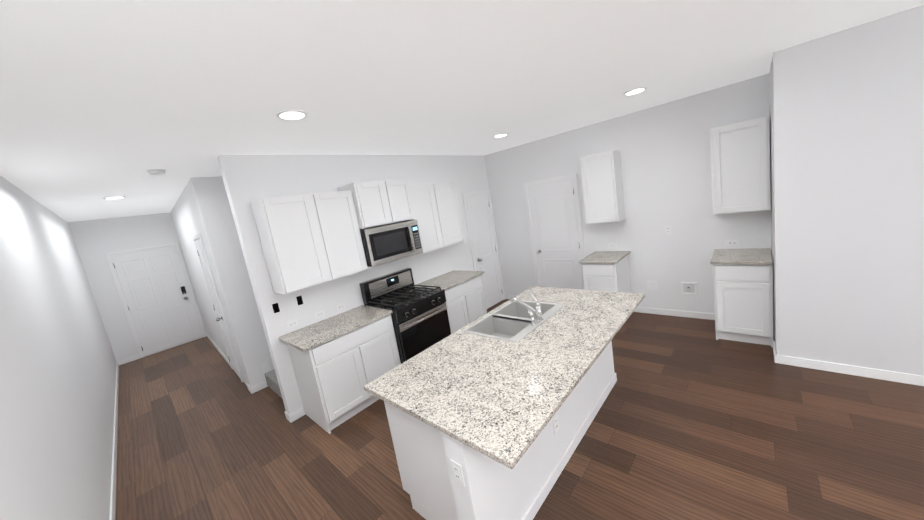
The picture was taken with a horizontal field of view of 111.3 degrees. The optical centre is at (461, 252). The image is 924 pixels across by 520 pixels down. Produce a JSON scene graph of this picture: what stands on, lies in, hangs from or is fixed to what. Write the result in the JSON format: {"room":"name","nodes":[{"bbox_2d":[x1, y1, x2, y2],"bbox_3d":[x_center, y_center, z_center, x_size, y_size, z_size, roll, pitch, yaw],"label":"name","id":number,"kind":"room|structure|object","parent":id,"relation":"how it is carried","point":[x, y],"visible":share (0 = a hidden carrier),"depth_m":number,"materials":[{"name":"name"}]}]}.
{"room":"kitchen","nodes":[
{"label":"kitchen","id":0,"kind":"room"},
{"bbox_2d":[0,175,116,519],"bbox_3d":[-2.023,0.714,1.324,13.160,2.740,0.120,-1,12,43],"label":"wall","id":1,"kind":"structure","parent":0,"point":[58,363],"depth_m":2.21,"materials":[{"name":"white paint"}]},
{"bbox_2d":[109,361,118,519],"bbox_3d":[-1.765,1.993,1.573,12.920,0.085,0.013,-1,12,43],"label":"baseboard","id":2,"kind":"structure","parent":1,"relation":"attached to","point":[113,490],"depth_m":3.09,"materials":[{"name":"white"}]},
{"bbox_2d":[68,212,206,360],"bbox_3d":[-6.213,0.619,6.398,0.120,2.740,1.665,-1,12,43],"label":"wall","id":3,"kind":"structure","parent":0,"point":[95,240],"depth_m":5.95,"materials":[{"name":"white paint"}]},
{"bbox_2d":[118,355,139,364],"bbox_3d":[-6.403,2.063,6.059,0.013,0.085,0.295,-1,12,43],"label":"baseboard","id":4,"kind":"structure","parent":3,"relation":"attached to","point":[129,359],"depth_m":6.06,"materials":[{"name":"white wood"}]},
{"bbox_2d":[105,243,206,357],"bbox_3d":[-6.094,0.930,6.369,0.082,2.105,1.045,-1,12,43],"label":"front door","id":5,"kind":"structure","parent":3,"relation":"in","point":[157,299],"depth_m":6.35,"materials":[{"name":"white wood"}]},
{"bbox_2d":[170,176,269,386],"bbox_3d":[-4.267,0.453,5.404,4.131,2.740,0.446,-1,12,43],"label":"wall","id":6,"kind":"structure","parent":0,"point":[223,250],"depth_m":4.00,"materials":[{"name":"white paint"}]},
{"bbox_2d":[192,234,242,381],"bbox_3d":[-3.531,0.793,4.506,0.782,2.111,0.109,-1,12,43],"label":"closet door","id":7,"kind":"structure","parent":6,"relation":"in","point":[213,294],"depth_m":4.44,"materials":[{"name":"white wood"}]},
{"bbox_2d":[206,333,251,393],"bbox_3d":[-4.144,1.782,5.476,4.093,0.085,0.158,-1,12,43],"label":"baseboard","id":8,"kind":"structure","parent":6,"relation":"attached to","point":[222,354],"depth_m":5.56,"materials":[{"name":"white wood"}]},
{"bbox_2d":[217,154,498,414],"bbox_3d":[-0.732,0.000,4.571,0.120,2.740,3.980,-1,12,43],"label":"wall","id":9,"kind":"structure","parent":0,"point":[248,179],"depth_m":3.51,"materials":[{"name":"white paint"}]},
{"bbox_2d":[272,303,279,312],"bbox_3d":[-1.893,0.565,3.214,0.002,0.096,0.054,-1,12,43],"label":"electrical outlet box","id":10,"kind":"object","parent":9,"relation":"attached to","point":[275,306],"visible":1,"depth_m":3.21,"materials":[{"name":"black plastic"}]},
{"bbox_2d":[285,411,289,421],"bbox_3d":[-1.840,1.734,3.337,0.120,0.085,0.013,-1,12,43],"label":"baseboard","id":11,"kind":"structure","parent":9,"relation":"attached to","point":[287,416],"depth_m":3.33,"materials":[{"name":"white wood"}]},
{"bbox_2d":[286,319,298,328],"bbox_3d":[-1.784,0.750,3.323,0.007,0.072,0.117,-1,12,43],"label":"electrical outlet","id":12,"kind":"object","parent":9,"relation":"attached to","point":[292,323],"visible":1,"depth_m":3.32,"materials":[{"name":"white plastic"}]},
{"bbox_2d":[289,407,304,421],"bbox_3d":[-1.743,1.717,3.341,0.013,0.085,0.151,-1,12,43],"label":"baseboard","id":13,"kind":"structure","parent":9,"relation":"attached to","point":[297,414],"depth_m":3.34,"materials":[{"name":"white wood"}]},
{"bbox_2d":[296,296,302,305],"bbox_3d":[-1.738,0.513,3.382,0.002,0.096,0.054,-1,12,43],"label":"electrical outlet box","id":14,"kind":"object","parent":9,"relation":"attached to","point":[299,300],"visible":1,"depth_m":3.38,"materials":[{"name":"black plastic"}]},
{"bbox_2d":[250,190,367,293],"bbox_3d":[-1.563,-0.145,3.349,0.325,0.914,0.912,-1,12,43],"label":"upper cabinet","id":15,"kind":"object","parent":9,"relation":"attached to","point":[309,240],"visible":1,"depth_m":3.15,"materials":[{"name":"white wood"}]},
{"bbox_2d":[313,310,324,318],"bbox_3d":[-1.595,0.692,3.529,0.007,0.072,0.117,-1,12,43],"label":"electrical outlet","id":16,"kind":"object","parent":9,"relation":"attached to","point":[319,314],"visible":1,"depth_m":3.53,"materials":[{"name":"white plastic"}]},
{"bbox_2d":[335,303,345,310],"bbox_3d":[-1.426,0.641,3.712,0.007,0.072,0.117,-1,12,43],"label":"electrical outlet","id":17,"kind":"object","parent":9,"relation":"attached to","point":[342,306],"visible":1,"depth_m":3.71,"materials":[{"name":"white plastic"}]},
{"bbox_2d":[338,179,414,228],"bbox_3d":[-1.025,-0.600,3.887,0.395,0.510,0.762,-1,12,43],"label":"upper cabinet","id":18,"kind":"object","parent":9,"relation":"attached to","point":[378,203],"visible":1,"depth_m":3.69,"materials":[{"name":"white wood"}]},
{"bbox_2d":[360,220,422,266],"bbox_3d":[-0.918,-0.126,3.933,0.475,0.432,0.755,-1,12,43],"label":"microwave","id":19,"kind":"object","parent":18,"relation":"attached to","point":[384,244],"visible":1,"depth_m":3.75,"materials":[{"name":"silver metal"}]},
{"bbox_2d":[401,182,462,254],"bbox_3d":[-0.455,-0.513,4.552,0.325,0.914,0.900,-1,12,43],"label":"upper cabinet","id":20,"kind":"object","parent":9,"relation":"attached to","point":[436,212],"visible":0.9,"depth_m":4.43,"materials":[{"name":"white wood"}]},
{"bbox_2d":[462,190,504,308],"bbox_3d":[0.444,-0.043,5.689,0.082,2.111,0.752,-1,12,43],"label":"pantry door","id":21,"kind":"structure","parent":9,"relation":"in","point":[481,230],"depth_m":5.71,"materials":[{"name":"white wood"}]},
{"bbox_2d":[0,0,923,221],"bbox_3d":[-0.470,-1.263,3.045,13.160,0.100,5.510,-1,12,43],"label":"ceiling","id":22,"kind":"structure","parent":0,"point":[100,100],"depth_m":1.87,"materials":[{"name":"white paint"}]},
{"bbox_2d":[103,196,124,198],"bbox_3d":[-4.452,-0.704,4.047,0.196,0.012,0.196,-1,12,43],"label":"recessed light","id":23,"kind":"object","parent":22,"relation":"in","point":[114,197],"visible":1,"depth_m":4.02,"materials":[{"name":"white plastic"}]},
{"bbox_2d":[146,169,165,174],"bbox_3d":[-2.976,-0.785,3.081,0.144,0.036,0.144,-1,12,43],"label":"smoke detector","id":24,"kind":"object","parent":22,"relation":"attached to","point":[156,171],"visible":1,"depth_m":3.05,"materials":[{"name":"white plastic"}]},
{"bbox_2d":[276,110,307,119],"bbox_3d":[-1.181,-0.956,2.197,0.196,0.012,0.196,-1,12,43],"label":"recessed light","id":25,"kind":"object","parent":22,"relation":"in","point":[292,114],"visible":1,"depth_m":2.18,"materials":[{"name":"white plastic"}]},
{"bbox_2d":[493,133,507,137],"bbox_3d":[0.506,-1.532,4.133,0.196,0.012,0.196,-1,12,43],"label":"recessed light","id":26,"kind":"object","parent":22,"relation":"in","point":[500,135],"visible":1,"depth_m":4.11,"materials":[{"name":"white plastic"}]},
{"bbox_2d":[624,87,646,95],"bbox_3d":[1.672,-1.557,3.051,0.196,0.012,0.196,-1,12,43],"label":"recessed light","id":27,"kind":"object","parent":22,"relation":"in","point":[635,91],"visible":1,"depth_m":3.03,"materials":[{"name":"white plastic"}]},
{"bbox_2d":[475,330,498,337],"bbox_3d":[0.211,0.722,2.472,0.433,0.173,0.004,-1,12,43],"label":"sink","id":28,"kind":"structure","parent":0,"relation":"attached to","point":[476,331],"depth_m":2.61,"materials":[{"name":"silver metal"}]},
{"bbox_2d":[471,302,514,329],"bbox_3d":[0.299,0.644,2.884,0.004,0.173,0.740,-1,12,43],"label":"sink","id":29,"kind":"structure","parent":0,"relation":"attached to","point":[508,303],"depth_m":2.85,"materials":[{"name":"silver metal"}]},
{"bbox_2d":[491,314,538,321],"bbox_3d":[0.456,0.641,2.738,0.433,0.173,0.036,-1,12,43],"label":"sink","id":30,"kind":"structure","parent":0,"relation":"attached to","point":[512,316],"depth_m":2.71,"materials":[{"name":"silver metal"}]},
{"bbox_2d":[115,299,923,519],"bbox_3d":[-0.015,1.508,3.472,13.160,0.100,5.510,-1,12,43],"label":"floor","id":31,"kind":"structure","parent":0,"point":[694,419],"depth_m":2.48,"materials":[{"name":"brown wood"}]},
{"bbox_2d":[265,369,281,397],"bbox_3d":[-1.619,0.789,4.458,1.016,1.520,2.100,-1,12,43],"label":"stairs","id":32,"kind":"structure","parent":31,"relation":"on","point":[271,380],"depth_m":3.98,"materials":[{"name":"carpet"}]},
{"bbox_2d":[279,305,400,433],"bbox_3d":[-1.250,1.197,3.428,0.635,0.914,0.970,-1,12,43],"label":"base cabinet","id":33,"kind":"object","parent":31,"relation":"on","point":[340,361],"visible":0.81,"depth_m":3.18,"materials":[{"name":"white wood"}]},
{"bbox_2d":[359,268,450,363],"bbox_3d":[-0.650,0.871,3.991,0.742,1.190,0.762,-1,12,43],"label":"range","id":34,"kind":"object","parent":31,"relation":"on","point":[420,318],"visible":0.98,"depth_m":3.84,"materials":[{"name":"black metal"}]},
{"bbox_2d":[415,270,486,333],"bbox_3d":[-0.125,0.824,4.649,0.635,0.914,0.890,-1,12,43],"label":"base cabinet","id":35,"kind":"object","parent":31,"relation":"on","point":[465,298],"visible":0.6,"depth_m":4.44,"materials":[{"name":"white wood"}]},
{"bbox_2d":[384,302,616,519],"bbox_3d":[0.468,1.066,2.551,0.793,0.884,2.106,-1,12,43],"label":"kitchen island","id":36,"kind":"object","parent":31,"relation":"on","point":[443,479],"depth_m":1.94,"materials":[{"name":"white paint"}]},
{"bbox_2d":[363,286,578,421],"bbox_3d":[0.293,0.622,2.577,0.575,0.030,2.140,-1,12,43],"label":"island countertop","id":37,"kind":"structure","parent":36,"relation":"on","point":[414,386],"depth_m":2.10,"materials":[{"name":"beige stone"}]},
{"bbox_2d":[462,299,564,361],"bbox_3d":[0.473,0.640,2.723,0.530,0.174,0.800,-1,12,43],"label":"sink","id":38,"kind":"object","parent":37,"relation":"in","point":[511,323],"depth_m":2.76,"materials":[{"name":"silver metal"}]},
{"bbox_2d":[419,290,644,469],"bbox_3d":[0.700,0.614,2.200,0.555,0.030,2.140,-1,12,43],"label":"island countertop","id":39,"kind":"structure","parent":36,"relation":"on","point":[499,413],"depth_m":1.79,"materials":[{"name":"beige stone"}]},
{"bbox_2d":[510,289,543,326],"bbox_3d":[0.498,0.439,2.592,0.288,0.250,0.157,-1,12,43],"label":"faucet","id":40,"kind":"object","parent":39,"relation":"on","point":[537,322],"depth_m":2.55,"materials":[{"name":"silver metal"}]},
{"bbox_2d":[579,251,631,292],"bbox_3d":[2.065,0.491,4.473,0.490,0.914,0.635,-1,12,43],"label":"base cabinet","id":41,"kind":"object","parent":31,"relation":"on","point":[605,270],"visible":0.6,"depth_m":4.26,"materials":[{"name":"white wood"}]},
{"bbox_2d":[710,248,772,346],"bbox_3d":[3.106,0.469,3.507,0.480,0.914,0.635,-1,12,43],"label":"base cabinet","id":42,"kind":"object","parent":31,"relation":"on","point":[743,290],"visible":1,"depth_m":3.30,"materials":[{"name":"white wood"}]},
{"bbox_2d":[511,306,554,341],"bbox_3d":[0.614,0.637,2.593,0.004,0.173,0.740,-1,12,43],"label":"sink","id":43,"kind":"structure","parent":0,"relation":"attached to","point":[552,307],"depth_m":2.48,"materials":[{"name":"silver metal"}]},
{"bbox_2d":[527,302,550,305],"bbox_3d":[0.702,0.559,3.005,0.433,0.173,0.004,-1,12,43],"label":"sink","id":44,"kind":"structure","parent":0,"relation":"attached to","point":[528,303],"depth_m":2.94,"materials":[{"name":"silver metal"}]},
{"bbox_2d":[484,73,770,313],"bbox_3d":[1.601,-0.470,5.135,4.890,2.740,0.120,-1,12,43],"label":"wall","id":45,"kind":"structure","parent":0,"point":[665,153],"depth_m":4.14,"materials":[{"name":"white paint"}]},
{"bbox_2d":[505,295,514,298],"bbox_3d":[1.105,0.854,5.901,0.740,0.085,0.013,-1,12,43],"label":"baseboard","id":46,"kind":"structure","parent":45,"relation":"attached to","point":[509,296],"depth_m":6.07,"materials":[{"name":"white wood"}]},
{"bbox_2d":[523,173,584,289],"bbox_3d":[1.520,-0.139,5.164,0.922,2.111,0.087,-1,12,43],"label":"laundry door","id":47,"kind":"structure","parent":45,"relation":"in","point":[555,232],"depth_m":5.14,"materials":[{"name":"white wood"}]},
{"bbox_2d":[579,151,624,223],"bbox_3d":[1.943,-0.887,4.380,0.440,0.928,0.325,-1,12,43],"label":"upper cabinet","id":48,"kind":"object","parent":45,"relation":"attached to","point":[602,186],"visible":1,"depth_m":4.25,"materials":[{"name":"white wood"}]},
{"bbox_2d":[608,243,616,247],"bbox_3d":[2.195,-0.097,4.611,0.117,0.072,0.007,-1,12,43],"label":"electrical outlet","id":49,"kind":"object","parent":45,"relation":"attached to","point":[613,245],"visible":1,"depth_m":4.60,"materials":[{"name":"white plastic"}]},
{"bbox_2d":[665,226,671,234],"bbox_3d":[2.682,-0.289,4.104,0.072,0.117,0.007,-1,12,43],"label":"electrical outlet","id":50,"kind":"object","parent":45,"relation":"attached to","point":[668,230],"visible":1,"depth_m":4.10,"materials":[{"name":"white plastic"}]},
{"bbox_2d":[634,307,714,319],"bbox_3d":[2.854,0.817,4.279,0.980,0.085,0.013,-1,12,43],"label":"baseboard","id":51,"kind":"structure","parent":45,"relation":"attached to","point":[699,315],"depth_m":4.24,"materials":[{"name":"white wood"}]},
{"bbox_2d":[680,282,696,294],"bbox_3d":[2.937,0.466,4.090,0.170,0.165,0.020,-1,12,43],"label":"box","id":52,"kind":"object","parent":45,"relation":"attached to","point":[688,288],"visible":1,"depth_m":4.09,"materials":[{"name":"white plastic"}]},
{"bbox_2d":[725,240,738,245],"bbox_3d":[3.170,-0.113,3.707,0.117,0.072,0.007,-1,12,43],"label":"electrical outlet","id":53,"kind":"object","parent":45,"relation":"attached to","point":[732,242],"visible":1,"depth_m":3.70,"materials":[{"name":"white plastic"}]},
{"bbox_2d":[710,116,770,214],"bbox_3d":[2.995,-0.910,3.404,0.460,0.928,0.325,-1,12,43],"label":"upper cabinet","id":54,"kind":"object","parent":45,"relation":"attached to","point":[740,162],"visible":1,"depth_m":3.28,"materials":[{"name":"white wood"}]},
{"bbox_2d":[769,4,923,375],"bbox_3d":[4.535,-0.440,1.811,3.930,2.740,1.025,-1,12,43],"label":"wall","id":55,"kind":"structure","parent":0,"point":[847,167],"depth_m":2.48,"materials":[{"name":"white paint"}]},
{"bbox_2d":[773,341,775,361],"bbox_3d":[3.060,0.966,3.091,0.013,0.085,0.295,-1,12,43],"label":"baseboard","id":56,"kind":"structure","parent":55,"relation":"attached to","point":[774,350],"depth_m":3.07,"materials":[{"name":"white wood"}]},
{"bbox_2d":[775,354,923,385],"bbox_3d":[4.399,0.970,1.641,3.943,0.085,0.013,-1,12,43],"label":"baseboard","id":57,"kind":"structure","parent":55,"relation":"attached to","point":[906,378],"depth_m":2.66,"materials":[{"name":"white wood"}]},
{"bbox_3d":[-1.572,0.013,5.386,0.120,2.740,4.166,-1,12,43],"label":"wall","id":58,"kind":"structure","parent":0,"visible":0},
{"bbox_2d":[250,381,265,393],"bbox_3d":[-2.641,1.748,4.093,0.013,0.085,0.171,-1,12,43],"label":"baseboard","id":59,"kind":"structure","parent":58,"relation":"attached to","point":[257,387],"depth_m":4.09,"materials":[{"name":"white wood"}]},
{"bbox_2d":[261,355,273,386],"bbox_3d":[-2.025,0.693,4.782,0.013,1.740,2.090,-1,12,43],"label":"trim","id":60,"kind":"structure","parent":58,"relation":"attached to","point":[267,366],"depth_m":4.17,"materials":[{"name":"white wood"}]}
]}

